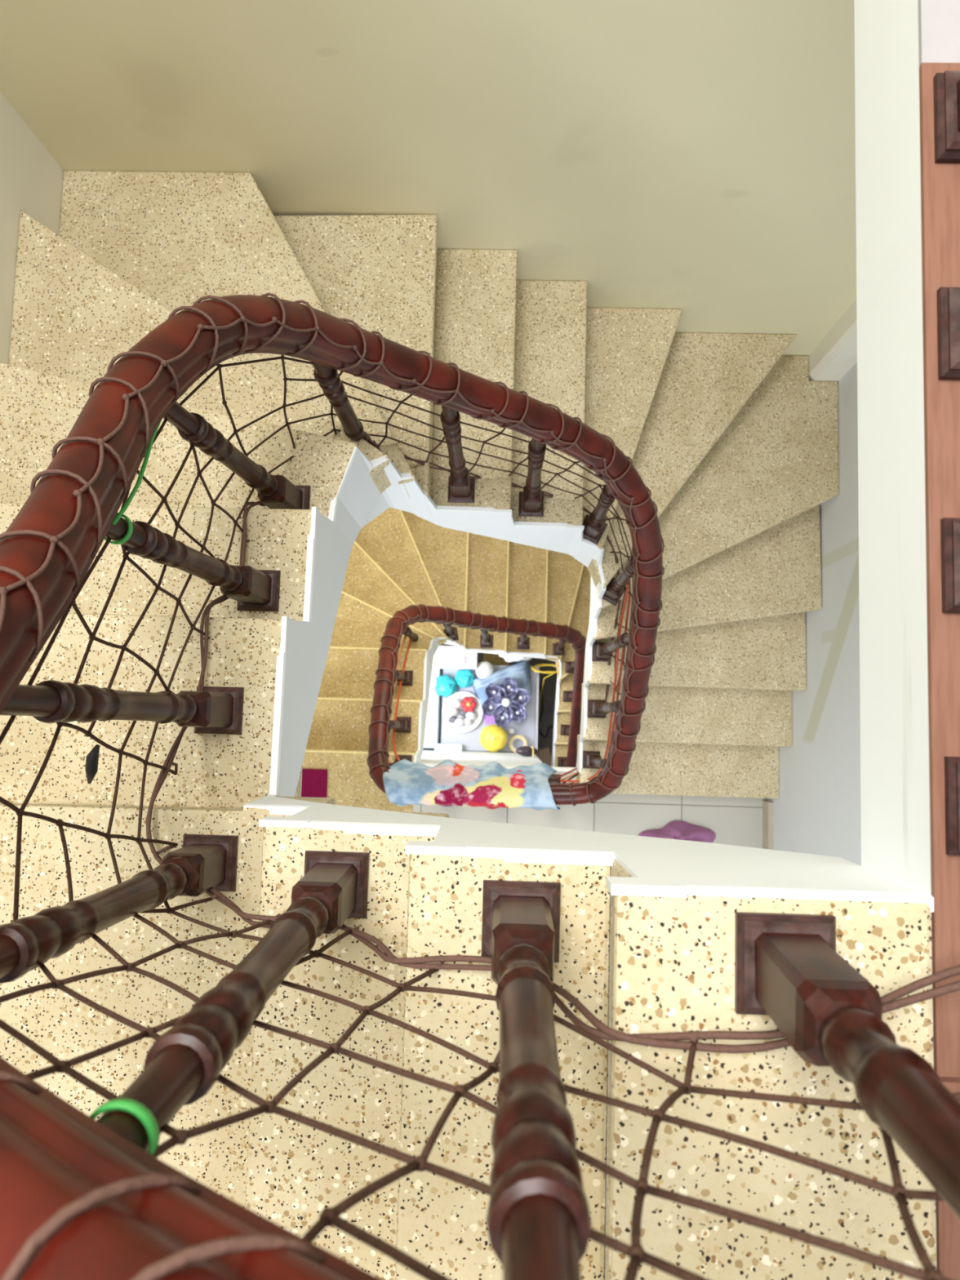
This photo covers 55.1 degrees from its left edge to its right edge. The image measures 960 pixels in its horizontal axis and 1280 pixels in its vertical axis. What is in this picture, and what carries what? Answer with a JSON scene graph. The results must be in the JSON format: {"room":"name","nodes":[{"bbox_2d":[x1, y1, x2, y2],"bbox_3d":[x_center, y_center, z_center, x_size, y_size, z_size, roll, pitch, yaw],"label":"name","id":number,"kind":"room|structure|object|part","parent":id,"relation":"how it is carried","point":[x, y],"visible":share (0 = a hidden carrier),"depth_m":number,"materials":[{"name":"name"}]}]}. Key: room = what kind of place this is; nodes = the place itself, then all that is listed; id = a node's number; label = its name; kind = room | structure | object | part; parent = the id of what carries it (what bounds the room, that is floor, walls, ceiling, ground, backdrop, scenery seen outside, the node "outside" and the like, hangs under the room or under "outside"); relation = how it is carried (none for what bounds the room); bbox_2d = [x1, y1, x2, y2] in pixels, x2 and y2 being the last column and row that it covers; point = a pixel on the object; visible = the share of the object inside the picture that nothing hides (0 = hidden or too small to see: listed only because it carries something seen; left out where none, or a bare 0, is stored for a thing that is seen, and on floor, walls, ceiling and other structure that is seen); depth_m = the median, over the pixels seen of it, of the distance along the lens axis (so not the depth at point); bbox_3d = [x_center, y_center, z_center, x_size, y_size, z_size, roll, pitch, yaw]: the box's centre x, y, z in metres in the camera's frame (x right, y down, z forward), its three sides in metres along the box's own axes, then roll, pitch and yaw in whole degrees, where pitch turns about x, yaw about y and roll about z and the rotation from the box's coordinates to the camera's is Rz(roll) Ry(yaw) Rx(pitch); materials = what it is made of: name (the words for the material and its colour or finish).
{"room":"stairwell","nodes":[
{"label":"stairwell","id":0,"kind":"room"},
{"bbox_2d":[0,92,63,364],"bbox_3d":[-1.142,0.273,2.722,0.144,9.000,2.822,1,85,2],"label":"wall","id":1,"kind":"structure","parent":0,"point":[31,180],"depth_m":2.09,"materials":[{"name":"paint"}]},
{"bbox_2d":[0,0,856,455],"bbox_3d":[0.233,-1.170,2.812,2.813,9.000,0.144,1,85,2],"label":"wall","id":2,"kind":"structure","parent":0,"point":[697,157],"depth_m":2.07,"materials":[{"name":"beige paint"}]},
{"bbox_2d":[419,747,542,765],"bbox_3d":[-0.079,0.768,5.731,0.873,2.862,0.101,1,85,2],"label":"wall","id":3,"kind":"structure","parent":0,"point":[429,755],"depth_m":5.37,"materials":[{"name":"white paint"}]},
{"bbox_2d":[422,763,577,772],"bbox_3d":[0.077,0.582,4.205,0.738,0.201,0.011,1,85,2],"label":"trim","id":4,"kind":"structure","parent":3,"relation":"attached to","point":[557,769],"depth_m":4.18,"materials":[{"name":"white paint"}]},
{"bbox_2d":[515,746,537,757],"bbox_3d":[0.292,0.691,5.704,0.142,0.266,0.066,1,85,2],"label":"hanging bag","id":5,"kind":"object","parent":3,"relation":"hanging from","point":[526,751],"visible":1,"depth_m":5.72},
{"bbox_2d":[439,644,557,755],"bbox_3d":[0.208,0.707,7.220,2.309,0.108,2.822,1,85,2],"label":"floor","id":6,"kind":"structure","parent":0,"point":[548,692],"depth_m":7.18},
{"bbox_2d":[423,668,442,748],"bbox_3d":[-0.357,0.490,6.803,0.167,0.792,0.594,1,85,2],"label":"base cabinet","id":7,"kind":"object","parent":6,"relation":"on","point":[433,728],"visible":0.37,"depth_m":6.43,"materials":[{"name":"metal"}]},
{"bbox_3d":[-0.321,0.296,6.435,0.036,0.027,0.054,1,85,2],"label":"handle","id":8,"kind":"part","parent":7,"relation":"part of","materials":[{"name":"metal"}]},
{"bbox_3d":[-0.278,0.501,6.809,0.009,0.594,0.504,1,85,2],"label":"door","id":9,"kind":"part","parent":7,"relation":"part of","materials":[{"name":"white wood"}]},
{"bbox_2d":[302,488,591,812],"bbox_3d":[0.163,0.567,5.646,2.312,3.068,2.823,1,85,2],"label":"staircase","id":10,"kind":"structure","parent":6,"relation":"on","point":[400,559],"depth_m":5.11,"materials":[{"name":"stone"}]},
{"bbox_2d":[301,768,327,797],"bbox_3d":[-0.830,0.719,4.114,0.294,0.010,0.287,1,85,2],"label":"door mat","id":11,"kind":"object","parent":10,"relation":"on","point":[314,781],"visible":0.2,"depth_m":4.11,"materials":[{"name":"fabric"}]},
{"bbox_2d":[0,71,959,1279],"bbox_3d":[0.047,0.238,3.162,1.008,6.624,1.355,1,85,2],"label":"stair railing","id":12,"kind":"object","parent":10,"relation":"on","point":[788,968],"visible":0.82,"depth_m":0.74,"materials":[{"name":"red wood"}]},
{"bbox_2d":[104,512,133,544],"bbox_3d":[-0.447,-0.137,1.131,0.039,0.010,0.039,1,85,2],"label":"cable tie","id":13,"kind":"object","parent":12,"relation":"attached to","point":[126,537],"visible":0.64,"depth_m":1.13,"materials":[{"name":"green plastic"}]},
{"bbox_2d":[89,1097,159,1155],"bbox_3d":[-0.184,0.255,0.468,0.039,0.009,0.039,1,85,2],"label":"cable tie","id":14,"kind":"object","parent":12,"relation":"attached to","point":[133,1107],"visible":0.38,"depth_m":0.47,"materials":[{"name":"green plastic"}]},
{"bbox_3d":[-0.367,0.302,1.243,0.074,0.017,0.074,1,85,2],"label":"plate","id":15,"kind":"part","parent":12,"relation":"part of","materials":[{"name":"brown wood"}]},
{"bbox_3d":[-0.410,0.110,1.442,0.074,0.017,0.074,1,85,2],"label":"plate","id":16,"kind":"part","parent":12,"relation":"part of","materials":[{"name":"brown wood"}]},
{"bbox_3d":[-0.396,-0.089,1.640,0.074,0.017,0.074,1,85,2],"label":"plate","id":17,"kind":"part","parent":12,"relation":"part of","materials":[{"name":"brown wood"}]},
{"bbox_3d":[-0.378,-0.274,1.837,0.074,0.017,0.074,1,85,2],"label":"plate","id":18,"kind":"part","parent":12,"relation":"part of","materials":[{"name":"brown wood"}]},
{"bbox_3d":[0.042,0.220,2.945,0.998,6.189,1.351,1,85,2],"label":"handrail","id":19,"kind":"part","parent":12,"relation":"part of","materials":[{"name":"red wood"}]},
{"bbox_3d":[-0.167,0.282,1.059,0.074,0.017,0.074,1,85,2],"label":"plate","id":20,"kind":"part","parent":12,"relation":"part of","materials":[{"name":"brown wood"}]},
{"bbox_3d":[-0.266,-0.431,2.209,0.074,0.017,0.074,-33,85,-1],"label":"plate","id":21,"kind":"part","parent":12,"relation":"part of","materials":[{"name":"brown wood"}]},
{"bbox_2d":[388,635,407,763],"bbox_3d":[-0.375,0.279,4.163,0.090,0.516,0.663,-5,85,1],"label":"cable","id":22,"kind":"object","parent":12,"relation":"attached to","point":[404,637],"visible":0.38,"depth_m":4.29,"materials":[{"name":"plastic"}]},
{"bbox_2d":[391,637,412,760],"bbox_3d":[-0.358,0.257,4.256,0.053,0.549,0.620,-1,85,1],"label":"cable","id":23,"kind":"object","parent":12,"relation":"attached to","point":[411,638],"visible":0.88,"depth_m":4.21,"materials":[{"name":"plastic"}]},
{"bbox_3d":[-0.360,0.396,4.308,0.074,0.017,0.074,1,85,2],"label":"plate","id":24,"kind":"part","parent":12,"relation":"part of","materials":[{"name":"brown wood"}]},
{"bbox_3d":[-0.342,0.551,4.113,0.074,0.017,0.074,1,85,2],"label":"plate","id":25,"kind":"part","parent":12,"relation":"part of","materials":[{"name":"brown wood"}]},
{"bbox_3d":[-0.366,0.186,4.507,0.074,0.017,0.074,1,85,2],"label":"plate","id":26,"kind":"part","parent":12,"relation":"part of","materials":[{"name":"brown wood"}]},
{"bbox_3d":[-0.159,-0.030,5.063,0.074,0.017,0.074,-10,85,1],"label":"plate","id":27,"kind":"part","parent":12,"relation":"part of","materials":[{"name":"brown wood"}]},
{"bbox_3d":[-0.052,-0.421,2.564,0.074,0.017,0.074,1,85,2],"label":"plate","id":28,"kind":"part","parent":12,"relation":"part of","materials":[{"name":"brown wood"}]},
{"bbox_2d":[382,759,559,810],"bbox_3d":[-0.028,0.554,3.474,0.664,0.252,0.192,1,85,2],"label":"blanket","id":29,"kind":"object","parent":12,"relation":"on","point":[491,785],"visible":1,"depth_m":3.37,"materials":[{"name":"multicoloured fabric"}]},
{"bbox_2d":[0,293,959,1279],"bbox_3d":[0.028,0.015,2.532,1.008,5.155,1.045,1,85,2],"label":"safety net","id":30,"kind":"object","parent":12,"relation":"attached to","point":[329,1216],"visible":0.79,"depth_m":0.68,"materials":[{"name":"brown fabric"}]},
{"bbox_2d":[84,744,99,783],"bbox_3d":[-0.443,0.142,1.052,0.014,0.021,0.047,10,85,2],"label":"dried leaf","id":31,"kind":"object","parent":30,"relation":"attached to","point":[92,757],"visible":1,"depth_m":1.04,"materials":[{"name":"black plant"}]},
{"bbox_2d":[111,389,187,524],"bbox_3d":[-0.432,-0.249,1.203,0.016,0.218,0.247,1,85,2],"label":"strap","id":32,"kind":"object","parent":30,"relation":"attached to","point":[134,491],"visible":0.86,"depth_m":1.16,"materials":[{"name":"fabric"}]},
{"bbox_3d":[0.038,0.007,5.235,0.074,0.017,0.074,1,85,2],"label":"plate","id":33,"kind":"part","parent":12,"relation":"part of","materials":[{"name":"brown wood"}]},
{"bbox_3d":[0.039,0.268,0.874,0.074,0.017,0.074,1,85,2],"label":"plate","id":34,"kind":"part","parent":12,"relation":"part of","materials":[{"name":"brown wood"}]},
{"bbox_3d":[0.255,0.019,5.409,0.074,0.017,0.074,1,85,2],"label":"plate","id":35,"kind":"part","parent":12,"relation":"part of","materials":[{"name":"brown wood"}]},
{"bbox_3d":[0.153,-0.405,2.738,0.074,0.017,0.074,1,85,2],"label":"plate","id":36,"kind":"part","parent":12,"relation":"part of","materials":[{"name":"brown wood"}]},
{"bbox_3d":[0.321,0.633,4.087,0.074,0.017,0.074,1,85,2],"label":"plate","id":37,"kind":"part","parent":12,"relation":"part of","materials":[{"name":"brown wood"}]},
{"bbox_3d":[0.477,0.057,5.580,0.074,0.017,0.074,1,85,2],"label":"plate","id":38,"kind":"part","parent":12,"relation":"part of","materials":[{"name":"brown wood"}]},
{"bbox_3d":[0.579,0.852,6.411,0.074,0.017,0.074,1,85,2],"label":"plate","id":39,"kind":"part","parent":12,"relation":"part of","materials":[{"name":"brown wood"}]},
{"bbox_3d":[0.584,0.612,6.251,0.074,0.017,0.074,1,85,2],"label":"plate","id":40,"kind":"part","parent":12,"relation":"part of","materials":[{"name":"brown wood"}]},
{"bbox_2d":[556,767,577,777],"bbox_3d":[0.385,0.587,4.060,0.164,0.041,0.008,-26,85,-1],"label":"stick","id":41,"kind":"object","parent":12,"relation":"on","point":[575,769],"visible":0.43,"depth_m":4.06,"materials":[{"name":"brown wood"}]},
{"bbox_3d":[0.585,0.374,6.092,0.074,0.017,0.074,1,85,2],"label":"plate","id":42,"kind":"part","parent":12,"relation":"part of","materials":[{"name":"brown wood"}]},
{"bbox_2d":[560,771,577,779],"bbox_3d":[0.404,0.594,4.041,0.148,0.048,0.008,-26,85,-1],"label":"stick","id":43,"kind":"object","parent":12,"relation":"on","point":[571,775],"visible":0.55,"depth_m":4.04,"materials":[{"name":"beige wood"}]},
{"bbox_3d":[0.586,0.177,5.928,0.074,0.017,0.074,1,85,2],"label":"plate","id":44,"kind":"part","parent":12,"relation":"part of","materials":[{"name":"brown wood"}]},
{"bbox_2d":[562,772,578,783],"bbox_3d":[0.404,0.601,4.022,0.100,0.055,0.008,-35,85,-2],"label":"stick","id":45,"kind":"object","parent":12,"relation":"on","point":[576,774],"visible":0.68,"depth_m":4.02,"materials":[{"name":"brown wood"}]},
{"bbox_3d":[0.474,0.510,3.913,0.074,0.017,0.074,1,85,2],"label":"plate","id":46,"kind":"part","parent":12,"relation":"part of","materials":[{"name":"brown wood"}]},
{"bbox_2d":[560,581,629,782],"bbox_3d":[0.483,0.232,3.531,0.150,1.086,0.747,14,85,3],"label":"cable","id":47,"kind":"object","parent":12,"relation":"attached to","point":[628,584],"visible":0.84,"depth_m":3.42,"materials":[{"name":"plastic"}]},
{"bbox_3d":[0.355,-0.350,2.908,0.074,0.017,0.074,27,86,4],"label":"plate","id":48,"kind":"part","parent":12,"relation":"part of","materials":[{"name":"brown wood"}]},
{"bbox_3d":[0.477,0.281,3.753,0.074,0.017,0.074,1,85,2],"label":"plate","id":49,"kind":"part","parent":12,"relation":"part of","materials":[{"name":"brown wood"}]},
{"bbox_2d":[565,594,631,784],"bbox_3d":[0.482,0.275,3.555,0.199,1.068,0.744,19,86,3],"label":"cable","id":50,"kind":"object","parent":12,"relation":"on","point":[629,596],"visible":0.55,"depth_m":3.33,"materials":[{"name":"plastic"}]},
{"bbox_3d":[0.475,0.046,3.593,0.074,0.017,0.074,1,85,2],"label":"plate","id":51,"kind":"part","parent":12,"relation":"part of","materials":[{"name":"brown wood"}]},
{"bbox_3d":[0.466,-0.171,3.251,0.074,0.017,0.074,30,86,4],"label":"plate","id":52,"kind":"part","parent":12,"relation":"part of","materials":[{"name":"brown wood"}]},
{"bbox_3d":[0.230,0.244,0.690,0.074,0.017,0.074,1,85,2],"label":"plate","id":53,"kind":"part","parent":12,"relation":"part of","materials":[{"name":"brown wood"}]},
{"bbox_3d":[0.408,-0.425,0.744,0.074,0.017,0.074,1,85,2],"label":"plate","id":54,"kind":"part","parent":12,"relation":"part of","materials":[{"name":"brown wood"}]},
{"bbox_3d":[0.403,-0.244,0.728,0.074,0.017,0.074,1,85,2],"label":"plate","id":55,"kind":"part","parent":12,"relation":"part of","materials":[{"name":"brown wood"}]},
{"bbox_3d":[0.398,-0.058,0.712,0.074,0.017,0.074,1,85,2],"label":"plate","id":56,"kind":"part","parent":12,"relation":"part of","materials":[{"name":"brown wood"}]},
{"bbox_3d":[0.393,0.127,0.696,0.074,0.017,0.074,1,85,2],"label":"plate","id":57,"kind":"part","parent":12,"relation":"part of","materials":[{"name":"brown wood"}]},
{"bbox_2d":[434,665,539,751],"bbox_3d":[0.059,0.521,6.796,0.719,0.777,0.635,1,85,2],"label":"table","id":58,"kind":"object","parent":6,"relation":"on","point":[527,728],"depth_m":6.45,"materials":[{"name":"wood"}]},
{"bbox_2d":[435,674,457,697],"bbox_3d":[-0.240,0.321,6.434,0.172,0.119,0.163,1,85,2],"label":"plastic bag","id":59,"kind":"object","parent":58,"relation":"on","point":[446,686],"visible":1,"depth_m":6.41,"materials":[{"name":"teal plastic"}]},
{"bbox_3d":[-0.220,0.762,6.421,0.194,0.056,0.075,1,85,2],"label":"power strip","id":60,"kind":"part","parent":58,"relation":"part of","materials":[{"name":"white plastic"}]},
{"bbox_2d":[431,645,477,670],"bbox_3d":[-0.193,0.124,6.440,0.349,0.130,0.156,1,85,2],"label":"box","id":61,"kind":"object","parent":58,"relation":"on","point":[446,657],"visible":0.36,"depth_m":6.38,"materials":[{"name":"white cardboard"}]},
{"bbox_2d":[441,691,483,732],"bbox_3d":[-0.122,0.505,6.454,0.288,0.031,0.288,1,85,2],"label":"plate","id":62,"kind":"object","parent":58,"relation":"on","point":[460,695],"visible":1,"depth_m":6.45,"materials":[{"name":"white ceramic"}]},
{"bbox_2d":[448,715,457,723],"bbox_3d":[-0.190,0.556,6.435,0.062,0.042,0.049,1,85,2],"label":"stone","id":63,"kind":"object","parent":62,"relation":"on","point":[452,718],"visible":1,"depth_m":6.42,"materials":[{"name":"grey stone"}]},
{"bbox_2d":[447,706,458,715],"bbox_3d":[-0.189,0.498,6.433,0.082,0.057,0.069,1,85,2],"label":"stone","id":64,"kind":"object","parent":62,"relation":"on","point":[452,711],"visible":1,"depth_m":6.42,"materials":[{"name":"white stone"}]},
{"bbox_2d":[451,698,462,708],"bbox_3d":[-0.160,0.445,6.436,0.080,0.056,0.071,1,85,2],"label":"stone","id":65,"kind":"object","parent":62,"relation":"on","point":[456,703],"visible":1,"depth_m":6.42,"materials":[{"name":"white stone"}]},
{"bbox_2d":[453,716,465,726],"bbox_3d":[-0.141,0.571,6.425,0.083,0.055,0.068,1,85,2],"label":"stone","id":66,"kind":"object","parent":62,"relation":"on","point":[460,722],"visible":1,"depth_m":6.41,"materials":[{"name":"white stone"}]},
{"bbox_2d":[458,709,466,716],"bbox_3d":[-0.115,0.509,6.436,0.067,0.045,0.054,1,85,2],"label":"stone","id":67,"kind":"object","parent":62,"relation":"on","point":[462,713],"visible":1,"depth_m":6.42,"materials":[{"name":"grey stone"}]},
{"bbox_2d":[460,696,476,711],"bbox_3d":[-0.080,0.448,6.411,0.115,0.041,0.107,1,85,2],"label":"flower","id":68,"kind":"object","parent":62,"relation":"on","point":[468,704],"visible":1,"depth_m":6.41,"materials":[{"name":"red plant"}]},
{"bbox_2d":[464,717,472,725],"bbox_3d":[-0.086,0.568,6.428,0.070,0.048,0.056,1,85,2],"label":"stone","id":69,"kind":"object","parent":62,"relation":"on","point":[468,722],"visible":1,"depth_m":6.41,"materials":[{"name":"white stone"}]},
{"bbox_2d":[465,711,476,719],"bbox_3d":[-0.064,0.526,6.428,0.084,0.055,0.067,1,85,2],"label":"stone","id":70,"kind":"object","parent":62,"relation":"on","point":[470,715],"visible":1,"depth_m":6.41,"materials":[{"name":"white stone"}]},
{"bbox_2d":[454,669,474,688],"bbox_3d":[-0.110,0.271,6.441,0.141,0.104,0.138,1,85,2],"label":"plastic bag","id":71,"kind":"object","parent":58,"relation":"on","point":[463,677],"visible":1,"depth_m":6.43,"materials":[{"name":"teal plastic"}]},
{"bbox_2d":[475,661,493,678],"bbox_3d":[0.033,0.212,6.437,0.125,0.105,0.131,1,85,2],"label":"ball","id":72,"kind":"object","parent":58,"relation":"on","point":[484,669],"visible":0.98,"depth_m":6.40,"materials":[{"name":"white plastic"}]},
{"bbox_2d":[480,724,507,751],"bbox_3d":[0.095,0.679,6.359,0.192,0.179,0.191,1,85,2],"label":"pomelo","id":73,"kind":"object","parent":58,"relation":"on","point":[493,738],"visible":1,"depth_m":6.30,"materials":[{"name":"yellow food"}]},
{"bbox_2d":[471,660,532,706],"bbox_3d":[0.180,0.318,6.435,0.438,0.076,0.249,-20,85,0],"label":"jeans","id":74,"kind":"object","parent":58,"relation":"on","point":[520,672],"visible":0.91,"depth_m":6.41,"materials":[{"name":"fabric"}]},
{"bbox_2d":[481,677,530,727],"bbox_3d":[0.179,0.430,6.347,0.337,0.076,0.344,1,85,2],"label":"tray","id":75,"kind":"object","parent":74,"relation":"on","point":[505,701],"visible":1,"depth_m":6.35,"materials":[{"name":"purple metal"}]},
{"bbox_2d":[483,713,526,724],"bbox_3d":[0.164,0.463,6.462,0.299,0.005,0.223,-8,85,1],"label":"plastic sheet","id":76,"kind":"object","parent":58,"relation":"on","point":[488,719],"visible":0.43,"depth_m":6.45,"materials":[{"name":"purple plastic"}]},
{"bbox_2d":[507,728,514,734],"bbox_3d":[0.219,0.638,6.425,0.047,0.047,0.046,1,85,2],"label":"ball","id":77,"kind":"object","parent":58,"relation":"on","point":[511,731],"visible":1,"depth_m":6.41,"materials":[{"name":"white plastic"}]},
{"bbox_2d":[498,654,531,662],"bbox_3d":[0.254,0.107,6.430,0.252,0.120,0.102,1,85,2],"label":"plastic bag","id":78,"kind":"object","parent":58,"relation":"on","point":[507,658],"visible":0.38,"depth_m":6.41,"materials":[{"name":"white plastic"}]},
{"bbox_2d":[509,735,527,752],"bbox_3d":[0.265,0.726,6.413,0.124,0.052,0.124,1,85,2],"label":"tape roll","id":79,"kind":"object","parent":58,"relation":"on","point":[525,744],"visible":0.73,"depth_m":6.39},
{"bbox_3d":[0.401,0.489,6.481,0.018,0.059,0.607,1,85,2],"label":"edge trim","id":80,"kind":"part","parent":58,"relation":"part of","materials":[{"name":"wood"}]},
{"bbox_2d":[483,653,509,665],"bbox_3d":[0.127,0.128,6.966,0.189,0.504,0.178,1,85,2],"label":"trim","id":81,"kind":"structure","parent":6,"relation":"on","point":[494,659],"depth_m":6.71,"materials":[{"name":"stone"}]},
{"bbox_2d":[535,746,551,766],"bbox_3d":[0.471,0.907,6.996,0.140,0.288,0.160,-16,85,0],"label":"carton","id":82,"kind":"object","parent":6,"relation":"on","point":[544,754],"visible":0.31,"depth_m":6.86,"materials":[{"name":"brown cardboard"}]},
{"bbox_2d":[531,663,556,722],"bbox_3d":[0.465,0.413,6.626,0.221,1.080,0.435,1,85,2],"label":"coil","id":83,"kind":"object","parent":6,"relation":"on","point":[540,664],"visible":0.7,"depth_m":6.23,"materials":[{"name":"yellow plastic"}]},
{"bbox_2d":[537,680,553,737],"bbox_3d":[0.522,0.539,7.158,0.148,0.022,0.439,1,85,2],"label":"power cable","id":84,"kind":"object","parent":6,"relation":"on","point":[540,733],"visible":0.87,"depth_m":7.14,"materials":[{"name":"black rubber"}]},
{"bbox_2d":[413,771,767,1066],"bbox_3d":[0.474,1.225,4.139,1.568,0.198,1.265,1,85,2],"label":"floor","id":85,"kind":"structure","parent":0,"point":[735,821],"depth_m":4.07,"materials":[{"name":"grey tile"}]},
{"bbox_2d":[0,170,936,1279],"bbox_3d":[0.084,0.012,2.449,2.309,3.439,2.282,1,85,2],"label":"staircase","id":86,"kind":"structure","parent":85,"relation":"on","point":[731,437],"depth_m":1.45,"materials":[{"name":"stone"}]},
{"bbox_2d":[638,820,715,843],"bbox_3d":[0.867,0.877,4.004,0.342,0.099,0.171,-7,85,1],"label":"cloth","id":87,"kind":"object","parent":85,"relation":"on","point":[675,829],"visible":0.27,"depth_m":4.02,"materials":[{"name":"fabric"}]},
{"bbox_2d":[767,362,936,1232],"bbox_3d":[1.346,0.453,3.975,0.144,6.336,2.822,1,85,2],"label":"wall","id":88,"kind":"structure","parent":0,"point":[817,809],"depth_m":3.29,"materials":[{"name":"white paint"}]},
{"bbox_2d":[762,800,773,849],"bbox_3d":[1.241,1.284,3.968,0.022,0.090,1.161,1,85,2],"label":"baseboard","id":89,"kind":"structure","parent":88,"relation":"attached to","point":[767,806],"depth_m":3.98,"materials":[{"name":"beige wood"}]},
{"bbox_2d":[808,298,857,382],"bbox_3d":[1.260,-0.909,4.099,0.104,6.336,0.094,1,85,2],"label":"trim","id":90,"kind":"structure","parent":88,"relation":"attached to","point":[836,353],"depth_m":3.11,"materials":[{"name":"paint"}]},
{"bbox_2d":[853,0,959,1279],"bbox_3d":[1.224,-0.103,0.774,1.737,0.144,2.282,1,85,2],"label":"floor","id":91,"kind":"structure","parent":0,"point":[895,780],"depth_m":0.77,"materials":[{"name":"white paint"}]},
{"bbox_2d":[917,0,959,66],"bbox_3d":[1.243,-0.850,0.770,1.737,0.005,0.796,1,85,2],"label":"floor","id":92,"kind":"structure","parent":0,"point":[939,20],"depth_m":0.76,"materials":[{"name":"tile"}]}
]}

